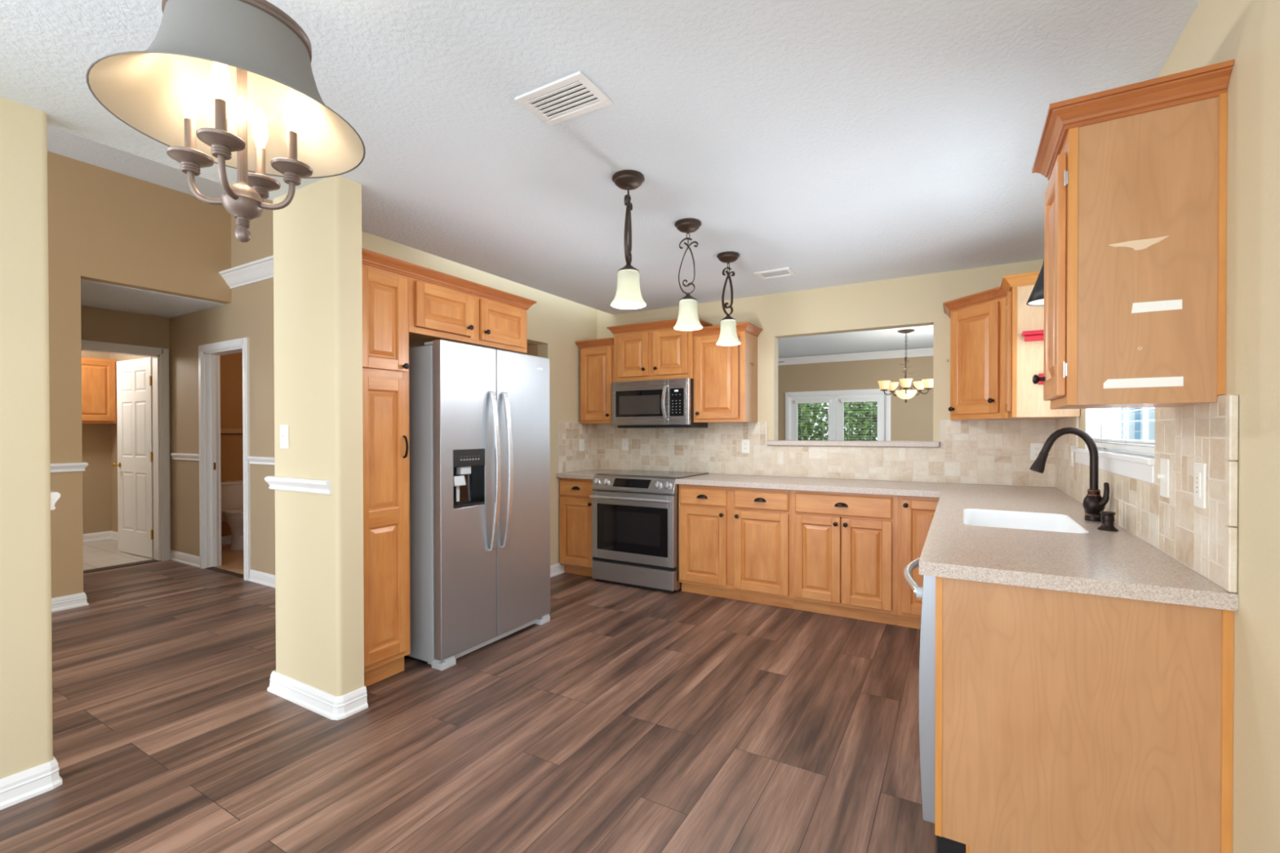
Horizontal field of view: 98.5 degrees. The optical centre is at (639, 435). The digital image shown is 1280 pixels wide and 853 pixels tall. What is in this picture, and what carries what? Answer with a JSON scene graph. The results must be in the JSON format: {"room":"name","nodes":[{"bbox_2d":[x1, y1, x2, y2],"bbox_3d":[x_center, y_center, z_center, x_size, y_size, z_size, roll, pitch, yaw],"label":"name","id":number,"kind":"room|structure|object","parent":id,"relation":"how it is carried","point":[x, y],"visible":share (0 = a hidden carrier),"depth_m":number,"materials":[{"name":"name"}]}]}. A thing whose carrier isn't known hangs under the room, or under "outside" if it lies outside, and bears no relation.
{"room":"kitchen","nodes":[
{"label":"kitchen","id":0,"kind":"room"},
{"bbox_2d":[0,97,53,779],"bbox_3d":[-2.434,0.059,1.602,0.116,2.440,0.990,0,0,30],"label":"wall","id":1,"kind":"structure","parent":0,"point":[26,736],"depth_m":1.94,"materials":[{"name":"beige paint"}]},
{"bbox_2d":[0,755,62,809],"bbox_3d":[-3.071,1.240,0.492,0.138,0.096,3.612,0,0,30],"label":"baseboard","id":2,"kind":"structure","parent":1,"relation":"attached to","point":[24,785],"depth_m":1.95,"materials":[{"name":"white paint"}]},
{"bbox_2d":[50,491,60,510],"bbox_3d":[-2.976,0.250,0.719,0.121,0.064,3.116,0,0,30],"label":"trim","id":3,"kind":"structure","parent":1,"relation":"attached to","point":[55,495],"depth_m":2.02,"materials":[{"name":"white paint"}]},
{"bbox_2d":[81,351,111,533],"bbox_3d":[-6.986,-0.021,5.822,0.120,2.550,2.300,0,0,30],"label":"wall","id":4,"kind":"structure","parent":0,"point":[96,444],"depth_m":6.58,"materials":[{"name":"beige paint"}]},
{"bbox_2d":[83,530,111,542],"bbox_3d":[-6.928,1.207,5.787,0.022,0.096,2.080,0,0,30],"label":"baseboard","id":5,"kind":"structure","parent":4,"relation":"attached to","point":[88,537],"depth_m":6.57,"materials":[{"name":"white paint"}]},
{"bbox_2d":[81,356,116,423],"bbox_3d":[-6.531,-0.517,6.163,0.318,0.753,0.955,0,0,30],"label":"upper cabinet","id":6,"kind":"object","parent":4,"relation":"attached to","point":[99,375],"visible":0.4,"depth_m":6.36,"materials":[{"name":"brown wood"}]},
{"bbox_2d":[80,305,171,550],"bbox_3d":[-5.303,-0.015,4.778,0.120,2.550,2.190,0,0,30],"label":"wall","id":7,"kind":"structure","parent":0,"point":[97,324],"depth_m":5.30,"materials":[{"name":"beige paint"}]},
{"bbox_2d":[83,559,160,573],"bbox_3d":[-5.043,1.253,5.227,0.125,0.006,0.760,0,0,30],"label":"trim","id":8,"kind":"structure","parent":7,"relation":"attached to","point":[152,560],"depth_m":5.29,"materials":[{"name":"wood"}]},
{"bbox_2d":[80,339,170,560],"bbox_3d":[-5.384,0.190,5.417,0.955,2.130,0.900,0,0,30],"label":"door","id":9,"kind":"structure","parent":7,"relation":"in","point":[143,465],"depth_m":5.65,"materials":[{"name":"white paint"}]},
{"bbox_2d":[110,353,150,532],"bbox_3d":[-5.582,-0.026,6.265,1.860,2.550,0.120,0,0,30],"label":"wall","id":10,"kind":"structure","parent":0,"point":[113,427],"depth_m":6.62,"materials":[{"name":"beige paint"}]},
{"bbox_2d":[109,530,118,541],"bbox_3d":[-5.621,1.202,6.216,1.850,0.096,0.022,0,0,30],"label":"baseboard","id":11,"kind":"structure","parent":10,"relation":"attached to","point":[113,535],"depth_m":6.61,"materials":[{"name":"white paint"}]},
{"bbox_2d":[47,125,223,199],"bbox_3d":[-3.844,-2.071,1.949,2.680,0.100,5.600,0,0,30],"label":"ceiling","id":12,"kind":"structure","parent":0,"point":[60,142],"depth_m":4.13,"materials":[{"name":"white paint"}]},
{"bbox_2d":[47,151,231,598],"bbox_3d":[-5.084,-0.424,2.610,0.120,3.400,5.470,0,0,30],"label":"wall","id":13,"kind":"structure","parent":0,"point":[137,233],"depth_m":4.13,"materials":[{"name":"beige paint"}]},
{"bbox_2d":[49,462,88,472],"bbox_3d":[-5.265,0.247,2.227,0.096,0.064,4.416,0,0,30],"label":"trim","id":14,"kind":"structure","parent":13,"relation":"attached to","point":[65,467],"depth_m":4.02,"materials":[{"name":"white paint"}]},
{"bbox_2d":[51,591,88,612],"bbox_3d":[-5.284,1.230,2.243,0.132,0.096,4.412,0,0,30],"label":"baseboard","id":15,"kind":"structure","parent":13,"relation":"attached to","point":[68,602],"depth_m":4.03,"materials":[{"name":"white paint"}]},
{"bbox_2d":[80,279,225,318],"bbox_3d":[-4.806,-1.236,4.484,1.290,0.105,2.200,0,0,30],"label":"ceiling","id":16,"kind":"structure","parent":0,"point":[93,294],"depth_m":4.85,"materials":[{"name":"white paint"}]},
{"bbox_2d":[169,199,275,574],"bbox_3d":[-3.156,-0.443,4.721,3.645,3.400,0.120,0,0,30],"label":"wall","id":17,"kind":"structure","parent":0,"point":[250,313],"depth_m":4.85,"materials":[{"name":"beige paint"}]},
{"bbox_2d":[169,550,199,567],"bbox_3d":[-4.475,1.206,5.421,0.670,0.096,0.022,0,0,30],"label":"baseboard","id":18,"kind":"structure","parent":17,"relation":"attached to","point":[182,557],"depth_m":5.41,"materials":[{"name":"white paint"}]},
{"bbox_2d":[170,453,199,461],"bbox_3d":[-4.447,0.207,5.394,0.600,0.064,0.026,0,0,30],"label":"trim","id":19,"kind":"structure","parent":17,"relation":"attached to","point":[181,456],"depth_m":5.38,"materials":[{"name":"white paint"}]},
{"bbox_2d":[198,337,250,580],"bbox_3d":[-3.760,0.201,5.063,0.900,2.110,0.146,0,0,30],"label":"door frame","id":20,"kind":"structure","parent":17,"relation":"in","point":[209,368],"depth_m":5.21,"materials":[{"name":"white paint"}]},
{"bbox_2d":[206,566,244,577],"bbox_3d":[-3.770,1.252,5.052,0.760,0.007,0.050,0,0,30],"label":"threshold","id":21,"kind":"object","parent":17,"relation":"attached to","point":[213,568],"depth_m":5.06,"materials":[{"name":"wood"}]},
{"bbox_2d":[218,255,273,288],"bbox_3d":[-2.661,-1.375,4.301,2.360,0.130,0.095,0,0,30],"label":"trim","id":22,"kind":"structure","parent":17,"relation":"attached to","point":[261,269],"depth_m":4.67,"materials":[{"name":"white paint"}]},
{"bbox_2d":[246,456,274,465],"bbox_3d":[-2.507,0.213,4.264,2.050,0.064,0.026,0,0,30],"label":"trim","id":23,"kind":"structure","parent":17,"relation":"attached to","point":[252,460],"depth_m":4.67,"materials":[{"name":"white paint"}]},
{"bbox_2d":[248,568,275,587],"bbox_3d":[-2.505,1.212,4.273,2.050,0.096,0.022,0,0,30],"label":"baseboard","id":24,"kind":"structure","parent":17,"relation":"attached to","point":[259,577],"depth_m":4.68,"materials":[{"name":"white paint"}]},
{"bbox_2d":[219,352,243,536],"bbox_3d":[-4.773,-0.028,6.442,0.120,2.550,1.000,0,0,30],"label":"wall","id":25,"kind":"structure","parent":0,"point":[231,365],"depth_m":6.39,"materials":[{"name":"paint"}]},
{"bbox_2d":[221,535,231,544],"bbox_3d":[-4.736,1.199,6.372,0.022,0.096,0.900,0,0,30],"label":"baseboard","id":26,"kind":"structure","parent":25,"relation":"attached to","point":[226,540],"depth_m":6.33,"materials":[{"name":"white paint"}]},
{"bbox_2d":[220,428,242,433],"bbox_3d":[-4.742,-0.055,6.366,0.010,0.055,0.900,0,0,30],"label":"trim","id":27,"kind":"structure","parent":25,"relation":"attached to","point":[222,430],"depth_m":6.38,"materials":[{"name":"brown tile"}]},
{"bbox_2d":[272,175,364,696],"bbox_3d":[-1.562,0.050,2.660,0.546,2.440,0.123,0,0,30],"label":"wall","id":28,"kind":"structure","parent":0,"point":[317,277],"depth_m":2.56,"materials":[{"name":"beige paint"}]},
{"bbox_2d":[280,424,288,448],"bbox_3d":[-1.734,0.004,2.678,0.072,0.116,0.020,0,0,30],"label":"light switch","id":29,"kind":"object","parent":28,"relation":"attached to","point":[284,428],"visible":1,"depth_m":2.68,"materials":[{"name":"white plastic"}]},
{"bbox_2d":[264,475,332,494],"bbox_3d":[-1.615,0.234,2.638,0.530,0.064,0.079,0,0,30],"label":"trim","id":30,"kind":"structure","parent":28,"relation":"attached to","point":[282,483],"depth_m":2.59,"materials":[{"name":"white paint"}]},
{"bbox_2d":[266,670,368,719],"bbox_3d":[-1.564,1.222,2.662,0.590,0.096,0.150,0,0,30],"label":"baseboard","id":31,"kind":"structure","parent":28,"relation":"attached to","point":[330,706],"depth_m":2.56,"materials":[{"name":"white paint"}]},
{"bbox_2d":[0,538,937,852],"bbox_3d":[-1.748,1.297,5.616,10.047,0.104,14.000,0,0,30],"label":"floor","id":32,"kind":"structure","parent":0,"point":[629,719],"depth_m":2.34,"materials":[{"name":"brown wood"}]},
{"bbox_2d":[220,480,243,550],"bbox_3d":[-4.447,0.881,6.132,0.748,0.725,0.531,0,0,30],"label":"toilet","id":33,"kind":"object","parent":32,"relation":"on","point":[232,491],"visible":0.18,"depth_m":6.12,"materials":[{"name":"white ceramic"}]},
{"bbox_2d":[361,248,414,686],"bbox_3d":[-1.558,0.181,2.936,0.660,2.175,0.345,0,0,30],"label":"pantry cabinet","id":34,"kind":"object","parent":32,"relation":"on","point":[385,294],"visible":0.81,"depth_m":2.81,"materials":[{"name":"brown wood"}]},
{"bbox_2d":[404,339,550,671],"bbox_3d":[-1.109,0.371,3.512,0.765,1.785,0.912,0,0,30],"label":"refrigerator","id":35,"kind":"object","parent":32,"relation":"on","point":[479,417],"visible":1,"depth_m":3.18,"materials":[{"name":"grey metal"}]},
{"bbox_2d":[559,477,595,576],"bbox_3d":[-0.419,0.813,5.151,0.402,0.874,0.654,0,0,30],"label":"base cabinet","id":36,"kind":"object","parent":32,"relation":"on","point":[575,501],"visible":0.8,"depth_m":4.91,"materials":[{"name":"brown wood"}]},
{"bbox_2d":[556,469,623,479],"bbox_3d":[-0.417,0.356,5.150,0.404,0.039,0.651,0,0,30],"label":"countertop","id":37,"kind":"structure","parent":36,"relation":"on","point":[585,474],"depth_m":4.94,"materials":[{"name":"beige stone"}]},
{"bbox_2d":[589,469,708,593],"bbox_3d":[0.086,0.791,4.807,0.804,0.923,0.722,0,0,30],"label":"range","id":38,"kind":"object","parent":32,"relation":"on","point":[635,540],"visible":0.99,"depth_m":4.53,"materials":[{"name":"metal"}]},
{"bbox_2d":[595,469,708,478],"bbox_3d":[0.115,0.334,4.855,0.804,0.008,0.603,0,0,30],"label":"cooktop","id":39,"kind":"object","parent":38,"relation":"in","point":[633,473],"depth_m":4.77,"materials":[{"name":"black glass"}]},
{"bbox_2d":[678,484,792,608],"bbox_3d":[0.836,0.817,4.420,0.897,0.874,0.654,0,0,30],"label":"base cabinet","id":40,"kind":"object","parent":32,"relation":"on","point":[735,543],"visible":0.96,"depth_m":4.15,"materials":[{"name":"brown wood"}]},
{"bbox_2d":[791,489,897,625],"bbox_3d":[1.523,0.819,4.020,0.695,0.874,0.654,0,0,30],"label":"base cabinet","id":41,"kind":"object","parent":32,"relation":"on","point":[844,546],"visible":0.94,"depth_m":3.76,"materials":[{"name":"brown wood"}]},
{"bbox_2d":[897,495,939,629],"bbox_3d":[1.952,0.820,3.770,0.297,0.874,0.654,0,0,30],"label":"base cabinet","id":42,"kind":"object","parent":32,"relation":"on","point":[915,513],"visible":0.51,"depth_m":3.55,"materials":[{"name":"brown wood"}]},
{"bbox_2d":[903,557,965,852],"bbox_3d":[1.227,0.840,1.762,0.695,0.866,0.616,0,0,30],"label":"dishwasher","id":43,"kind":"object","parent":32,"relation":"on","point":[926,687],"visible":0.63,"depth_m":1.62,"materials":[{"name":"silver metal"}]},
{"bbox_2d":[934,576,1234,852],"bbox_3d":[1.123,0.839,1.449,0.612,0.874,0.023,0,0,30],"label":"end panel","id":44,"kind":"object","parent":32,"relation":"on","point":[1066,722],"visible":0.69,"depth_m":1.43,"materials":[{"name":"brown wood"}]},
{"bbox_3d":[1.797,0.829,2.657,0.656,0.874,1.500,0,0,30],"label":"cabinet","id":45,"kind":"object","parent":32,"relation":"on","visible":0},
{"bbox_2d":[675,473,1238,611],"bbox_3d":[0.991,0.370,3.095,2.500,0.039,2.786,0,0,30],"label":"countertop","id":46,"kind":"structure","parent":45,"relation":"on","point":[1120,563],"depth_m":1.75,"materials":[{"name":"beige stone"}]},
{"bbox_2d":[963,508,1088,533],"bbox_3d":[1.607,0.454,2.345,0.401,0.197,0.558,0,0,30],"label":"sink","id":47,"kind":"object","parent":46,"relation":"in","point":[973,517],"visible":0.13,"depth_m":2.56,"materials":[{"name":"ceramic"}]},
{"bbox_2d":[1029,426,1109,521],"bbox_3d":[1.818,0.159,2.322,0.252,0.392,0.188,0,0,10],"label":"faucet","id":48,"kind":"object","parent":46,"relation":"on","point":[1093,503],"visible":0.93,"depth_m":2.30,"materials":[{"name":"brown metal"}]},
{"bbox_2d":[1097,511,1118,531],"bbox_3d":[1.770,0.321,2.086,0.062,0.070,0.062,0,0,30],"label":"soap dispenser","id":49,"kind":"object","parent":46,"relation":"on","point":[1107,518],"visible":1,"depth_m":2.07,"materials":[{"name":"black metal"}]},
{"bbox_2d":[361,231,596,565],"bbox_3d":[-1.224,-0.012,4.291,0.120,2.540,2.945,0,0,30],"label":"wall","id":50,"kind":"structure","parent":0,"point":[554,323],"depth_m":4.94,"materials":[{"name":"beige paint"}]},
{"bbox_2d":[408,264,536,353],"bbox_3d":[-1.228,-0.735,3.498,0.660,0.353,0.971,0,0,30],"label":"upper cabinet","id":51,"kind":"object","parent":50,"relation":"attached to","point":[436,311],"visible":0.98,"depth_m":3.25,"materials":[{"name":"brown wood"}]},
{"bbox_2d":[550,563,564,577],"bbox_3d":[-1.212,1.211,4.176,0.022,0.096,2.050,0,0,30],"label":"baseboard","id":52,"kind":"structure","parent":50,"relation":"attached to","point":[557,569],"depth_m":4.96,"materials":[{"name":"white paint"}]},
{"bbox_2d":[557,422,597,473],"bbox_3d":[-0.585,0.106,5.255,0.011,0.458,0.613,0,0,30],"label":"backsplash","id":53,"kind":"structure","parent":50,"relation":"attached to","point":[570,459],"depth_m":5.22,"materials":[{"name":"tile"}]},
{"bbox_2d":[579,439,584,451],"bbox_3d":[-0.556,0.089,5.285,0.009,0.116,0.072,0,0,30],"label":"outlet","id":54,"kind":"object","parent":53,"relation":"attached to","point":[581,441],"visible":1,"depth_m":5.28,"materials":[{"name":"white plastic"}]},
{"bbox_2d":[522,342,537,356],"bbox_3d":[-1.294,-0.674,4.584,0.300,0.380,1.100,0,0,30],"label":"wall niche","id":55,"kind":"object","parent":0,"point":[532,348],"visible":0.01,"depth_m":4.96,"materials":[{"name":"beige paint"}]},
{"bbox_2d":[0,0,1199,315],"bbox_3d":[-0.609,-1.220,1.229,3.640,0.120,7.600,0,0,30],"label":"ceiling","id":56,"kind":"structure","parent":0,"point":[833,143],"depth_m":2.00,"materials":[{"name":"white paint"}]},
{"bbox_2d":[85,0,365,242],"bbox_3d":[-0.848,-0.786,1.174,0.470,0.747,0.470,0,0,27],"label":"chandelier","id":57,"kind":"object","parent":56,"relation":"hanging from","point":[230,83],"visible":1,"depth_m":1.15,"materials":[{"name":"white fabric"}]},
{"bbox_2d":[184,118,196,150],"bbox_3d":[-0.938,-0.620,1.151,0.020,0.076,0.020,0,0,30],"label":"candle","id":58,"kind":"object","parent":57,"relation":"on","point":[190,125],"depth_m":1.14,"materials":[{"name":"grey metal"}]},
{"bbox_2d":[214,98,227,131],"bbox_3d":[-0.824,-0.619,1.084,0.020,0.076,0.020,0,0,30],"label":"candle","id":59,"kind":"object","parent":57,"relation":"on","point":[220,104],"depth_m":1.08,"materials":[{"name":"grey metal"}]},
{"bbox_2d":[254,146,265,175],"bbox_3d":[-0.872,-0.620,1.266,0.020,0.076,0.020,0,0,30],"label":"candle","id":60,"kind":"object","parent":57,"relation":"on","point":[260,151],"depth_m":1.26,"materials":[{"name":"grey metal"}]},
{"bbox_2d":[286,130,297,159],"bbox_3d":[-0.757,-0.620,1.199,0.020,0.076,0.020,0,0,30],"label":"candle","id":61,"kind":"object","parent":57,"relation":"on","point":[291,135],"depth_m":1.19,"materials":[{"name":"grey metal"}]},
{"bbox_2d":[515,71,613,125],"bbox_3d":[-0.263,-1.161,1.910,0.281,0.010,0.191,0,0,30],"label":"ceiling vent","id":62,"kind":"object","parent":56,"relation":"in","point":[573,95],"visible":1,"depth_m":1.90,"materials":[{"name":"white metal"}]},
{"bbox_2d":[610,169,646,309],"bbox_3d":[-0.052,-0.881,2.499,0.163,0.580,0.163,0,0,11],"label":"pendant light","id":63,"kind":"object","parent":56,"relation":"hanging from","point":[628,295],"visible":1,"depth_m":2.46,"materials":[{"name":"white glass"}]},
{"bbox_2d":[673,217,702,330],"bbox_3d":[0.266,-0.885,3.049,0.163,0.580,0.163,0,0,0],"label":"pendant light","id":64,"kind":"object","parent":56,"relation":"hanging from","point":[687,319],"visible":1,"depth_m":3.02,"materials":[{"name":"white glass"}]},
{"bbox_2d":[715,251,741,346],"bbox_3d":[0.576,-0.890,3.598,0.163,0.580,0.163,0,1,-38],"label":"pendant light","id":65,"kind":"object","parent":56,"relation":"hanging from","point":[728,335],"visible":1,"depth_m":3.56,"materials":[{"name":"white"}]},
{"bbox_2d":[754,267,795,279],"bbox_3d":[0.984,-1.178,4.012,0.254,0.010,0.192,0,0,30],"label":"ceiling vent","id":66,"kind":"object","parent":56,"relation":"in","point":[785,272],"visible":1,"depth_m":4.00,"materials":[{"name":"white metal"}]},
{"bbox_2d":[596,259,1044,487],"bbox_3d":[1.209,-0.168,4.646,3.967,2.840,0.120,0,0,30],"label":"wall","id":67,"kind":"structure","parent":0,"point":[917,300],"depth_m":4.32,"materials":[{"name":"beige paint"}]},
{"bbox_2d":[574,337,613,423],"bbox_3d":[-0.357,-0.505,5.270,0.426,0.776,0.366,0,0,30],"label":"upper cabinet","id":68,"kind":"object","parent":67,"relation":"attached to","point":[597,356],"visible":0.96,"depth_m":5.13,"materials":[{"name":"brown wood"}]},
{"bbox_2d":[606,318,712,382],"bbox_3d":[0.171,-0.736,4.949,0.877,0.503,0.386,0,0,30],"label":"upper cabinet","id":69,"kind":"object","parent":67,"relation":"attached to","point":[652,350],"visible":0.86,"depth_m":4.81,"materials":[{"name":"brown wood"}]},
{"bbox_2d":[611,377,707,428],"bbox_3d":[0.163,-0.276,4.911,0.762,0.411,0.449,0,0,30],"label":"microwave","id":70,"kind":"object","parent":69,"relation":"attached to","point":[668,402],"visible":1,"depth_m":4.74,"materials":[{"name":"silver metal"}]},
{"bbox_2d":[692,322,762,422],"bbox_3d":[0.733,-0.506,4.635,0.498,0.786,0.366,0,0,30],"label":"upper cabinet","id":71,"kind":"object","parent":67,"relation":"attached to","point":[726,379],"visible":0.93,"depth_m":4.52,"materials":[{"name":"brown wood"}]},
{"bbox_2d":[597,419,1054,487],"bbox_3d":[1.170,0.109,4.594,3.711,0.458,0.011,0,0,30],"label":"backsplash","id":72,"kind":"structure","parent":67,"relation":"attached to","point":[997,451],"depth_m":4.33,"materials":[{"name":"tile"}]},
{"bbox_2d":[622,438,628,450],"bbox_3d":[-0.144,0.082,5.348,0.072,0.116,0.009,0,0,30],"label":"outlet","id":73,"kind":"object","parent":72,"relation":"attached to","point":[624,441],"visible":1,"depth_m":5.34,"materials":[{"name":"white plastic"}]},
{"bbox_2d":[742,439,750,453],"bbox_3d":[0.908,0.090,4.735,0.072,0.116,0.009,0,0,30],"label":"outlet","id":74,"kind":"object","parent":72,"relation":"attached to","point":[745,442],"visible":1,"depth_m":4.73,"materials":[{"name":"white plastic"}]},
{"bbox_2d":[1030,443,1043,460],"bbox_3d":[2.670,0.107,3.709,0.072,0.116,0.009,0,0,30],"label":"outlet","id":75,"kind":"object","parent":72,"relation":"attached to","point":[1035,448],"visible":0.85,"depth_m":3.71,"materials":[{"name":"white plastic"}]},
{"bbox_2d":[1034,446,1039,451],"bbox_3d":[2.669,0.087,3.706,0.032,0.032,0.002,0,0,30],"label":"socket","id":76,"kind":"object","parent":75,"relation":"attached to","point":[1036,448],"depth_m":3.71,"materials":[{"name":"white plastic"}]},
{"bbox_2d":[767,440,939,447],"bbox_3d":[1.656,0.060,4.373,1.270,0.042,0.185,0,0,30],"label":"ledge","id":77,"kind":"object","parent":67,"relation":"attached to","point":[770,442],"visible":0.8,"depth_m":4.26,"materials":[{"name":"beige stone"}]},
{"bbox_2d":[942,286,1069,420],"bbox_3d":[2.322,-0.501,3.550,0.654,0.786,0.640,0,0,30],"label":"upper cabinet","id":78,"kind":"object","parent":67,"relation":"attached to","point":[977,320],"visible":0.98,"depth_m":3.48,"materials":[{"name":"brown wood"}]},
{"bbox_2d":[777,355,933,440],"bbox_3d":[3.515,-0.215,10.570,5.947,2.840,0.120,0,0,30],"label":"wall","id":79,"kind":"structure","parent":0,"point":[911,420],"depth_m":10.04,"materials":[{"name":"beige paint"}]},
{"bbox_2d":[785,388,890,440],"bbox_3d":[3.713,0.176,10.443,1.900,2.060,0.146,0,0,30],"label":"door","id":80,"kind":"structure","parent":79,"relation":"in","point":[836,399],"depth_m":10.41,"materials":[{"name":"white paint"}]},
{"bbox_2d":[777,347,933,365],"bbox_3d":[3.447,-1.459,10.475,5.720,0.130,0.095,0,0,30],"label":"trim","id":81,"kind":"structure","parent":79,"relation":"attached to","point":[926,351],"depth_m":10.14,"materials":[{"name":"white paint"}]},
{"bbox_2d":[777,324,933,358],"bbox_3d":[1.963,-1.563,7.899,5.947,0.100,6.280,0,0,30],"label":"ceiling","id":82,"kind":"structure","parent":0,"point":[885,340],"depth_m":9.07,"materials":[{"name":"white paint"}]},
{"bbox_2d":[877,328,933,403],"bbox_3d":[3.830,-0.994,7.926,0.745,1.045,0.731,0,0,30],"label":"dining chandelier","id":83,"kind":"object","parent":82,"relation":"hanging from","point":[884,385],"visible":1,"depth_m":7.91,"materials":[{"name":"white glass"}]},
{"bbox_2d":[937,835,965,852],"bbox_3d":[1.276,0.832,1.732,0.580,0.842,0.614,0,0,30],"label":"toe kick","id":84,"kind":"object","parent":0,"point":[944,845],"depth_m":1.60,"materials":[{"name":"black plastic"}]},
{"bbox_2d":[1078,0,1279,852],"bbox_3d":[0.950,0.013,0.400,0.140,2.540,7.720,0,0,30],"label":"wall","id":85,"kind":"structure","parent":0,"point":[1245,32],"depth_m":1.20,"materials":[{"name":"beige paint"}]},
{"bbox_2d":[1026,259,1044,306],"bbox_3d":[2.050,-0.845,2.692,0.269,0.370,0.195,0,0,30],"label":"wall lamp","id":86,"kind":"object","parent":85,"relation":"attached to","point":[1036,298],"visible":0.15,"depth_m":2.71,"materials":[{"name":"black plastic"}]},
{"bbox_2d":[1000,271,1079,417],"bbox_3d":[2.238,-0.497,3.100,0.347,0.786,0.282,0,0,30],"label":"upper cabinet","id":87,"kind":"object","parent":85,"relation":"attached to","point":[1024,398],"visible":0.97,"depth_m":3.06,"materials":[{"name":"brown wood"}]},
{"bbox_2d":[1021,329,1044,342],"bbox_3d":[2.196,-0.545,2.982,0.215,0.052,0.055,0,0,30],"label":"shelf","id":88,"kind":"object","parent":87,"relation":"attached to","point":[1029,335],"visible":0.46,"depth_m":3.00,"materials":[{"name":"red paint"}]},
{"bbox_2d":[1038,373,1043,384],"bbox_3d":[2.217,-0.309,2.985,0.100,0.060,0.032,0,0,30],"label":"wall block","id":89,"kind":"object","parent":87,"relation":"attached to","point":[1042,374],"visible":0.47,"depth_m":3.00,"materials":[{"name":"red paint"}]},
{"bbox_2d":[1071,407,1155,483],"bbox_3d":[2.069,-0.332,2.361,0.153,0.962,1.440,0,0,30],"label":"window","id":90,"kind":"structure","parent":85,"relation":"in","point":[1139,465],"depth_m":2.41,"materials":[{"name":"white paint"}]},
{"bbox_2d":[1092,407,1155,453],"bbox_3d":[2.010,-0.371,2.280,0.047,0.854,1.190,0,0,30],"label":"window blind","id":91,"kind":"object","parent":90,"relation":"attached to","point":[1149,449],"visible":0.15,"depth_m":2.23,"materials":[{"name":"white plastic"}]},
{"bbox_2d":[1031,59,1234,408],"bbox_3d":[1.343,-0.483,1.563,0.354,0.798,0.424,0,0,30],"label":"upper cabinet","id":92,"kind":"object","parent":85,"relation":"attached to","point":[1135,193],"depth_m":1.41,"materials":[{"name":"brown wood"}]},
{"bbox_2d":[1054,394,1238,592],"bbox_3d":[2.061,0.123,2.464,0.015,0.458,2.773,0,0,30],"label":"backsplash","id":93,"kind":"structure","parent":85,"relation":"attached to","point":[1204,540],"depth_m":1.53,"materials":[{"name":"tile"}]},
{"bbox_2d":[1070,445,1074,466],"bbox_3d":[2.406,0.112,3.071,0.009,0.116,0.072,0,0,30],"label":"outlet","id":94,"kind":"object","parent":93,"relation":"attached to","point":[1072,453],"visible":0.87,"depth_m":3.05,"materials":[{"name":"white plastic"}]},
{"bbox_2d":[1157,457,1169,497],"bbox_3d":[1.587,0.127,1.676,0.020,0.116,0.072,0,0,30],"label":"light switch","id":95,"kind":"object","parent":93,"relation":"attached to","point":[1164,476],"visible":1,"depth_m":1.67,"materials":[{"name":"white plastic"}]},
{"bbox_2d":[1193,462,1206,508],"bbox_3d":[1.448,0.127,1.428,0.009,0.116,0.072,0,0,30],"label":"outlet","id":96,"kind":"object","parent":93,"relation":"attached to","point":[1199,468],"visible":1,"depth_m":1.42,"materials":[{"name":"white plastic"}]},
{"label":"outside","id":97,"kind":"structure","parent":0,"visible":0},
{"bbox_3d":[9.000,1.344,17.757,28.000,0.100,17.400,0,0,30],"label":"garden","id":98,"kind":"object","parent":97,"visible":0},
{"bbox_2d":[797,403,828,440],"bbox_3d":[4.556,-0.130,16.270,2.202,3.244,1.933,0,0,30],"label":"shrub","id":99,"kind":"object","parent":98,"relation":"on","point":[803,418],"visible":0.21,"depth_m":15.80,"materials":[{"name":"green plant"}]},
{"bbox_2d":[802,402,876,440],"bbox_3d":[6.186,-1.006,17.644,6.046,4.722,2.143,0,0,30],"label":"tree","id":100,"kind":"object","parent":98,"relation":"on","point":[846,402],"visible":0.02,"depth_m":17.53,"materials":[{"name":"green plant"}]},
{"bbox_2d":[826,401,877,440],"bbox_3d":[6.015,-0.219,14.510,2.221,3.440,1.920,0,0,30],"label":"shrub","id":101,"kind":"object","parent":98,"relation":"on","point":[866,433],"visible":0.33,"depth_m":14.19,"materials":[{"name":"green plant"}]},
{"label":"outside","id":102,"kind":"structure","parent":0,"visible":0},
{"bbox_3d":[6.810,1.492,-1.797,12.100,0.100,18.600,0,0,30],"label":"ground","id":103,"kind":"structure","parent":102,"visible":0},
{"bbox_2d":[1120,407,1155,440],"bbox_3d":[9.407,-0.609,8.014,6.100,3.950,4.400,0,0,30],"label":"house","id":104,"kind":"structure","parent":103,"relation":"on","point":[1135,415],"depth_m":7.39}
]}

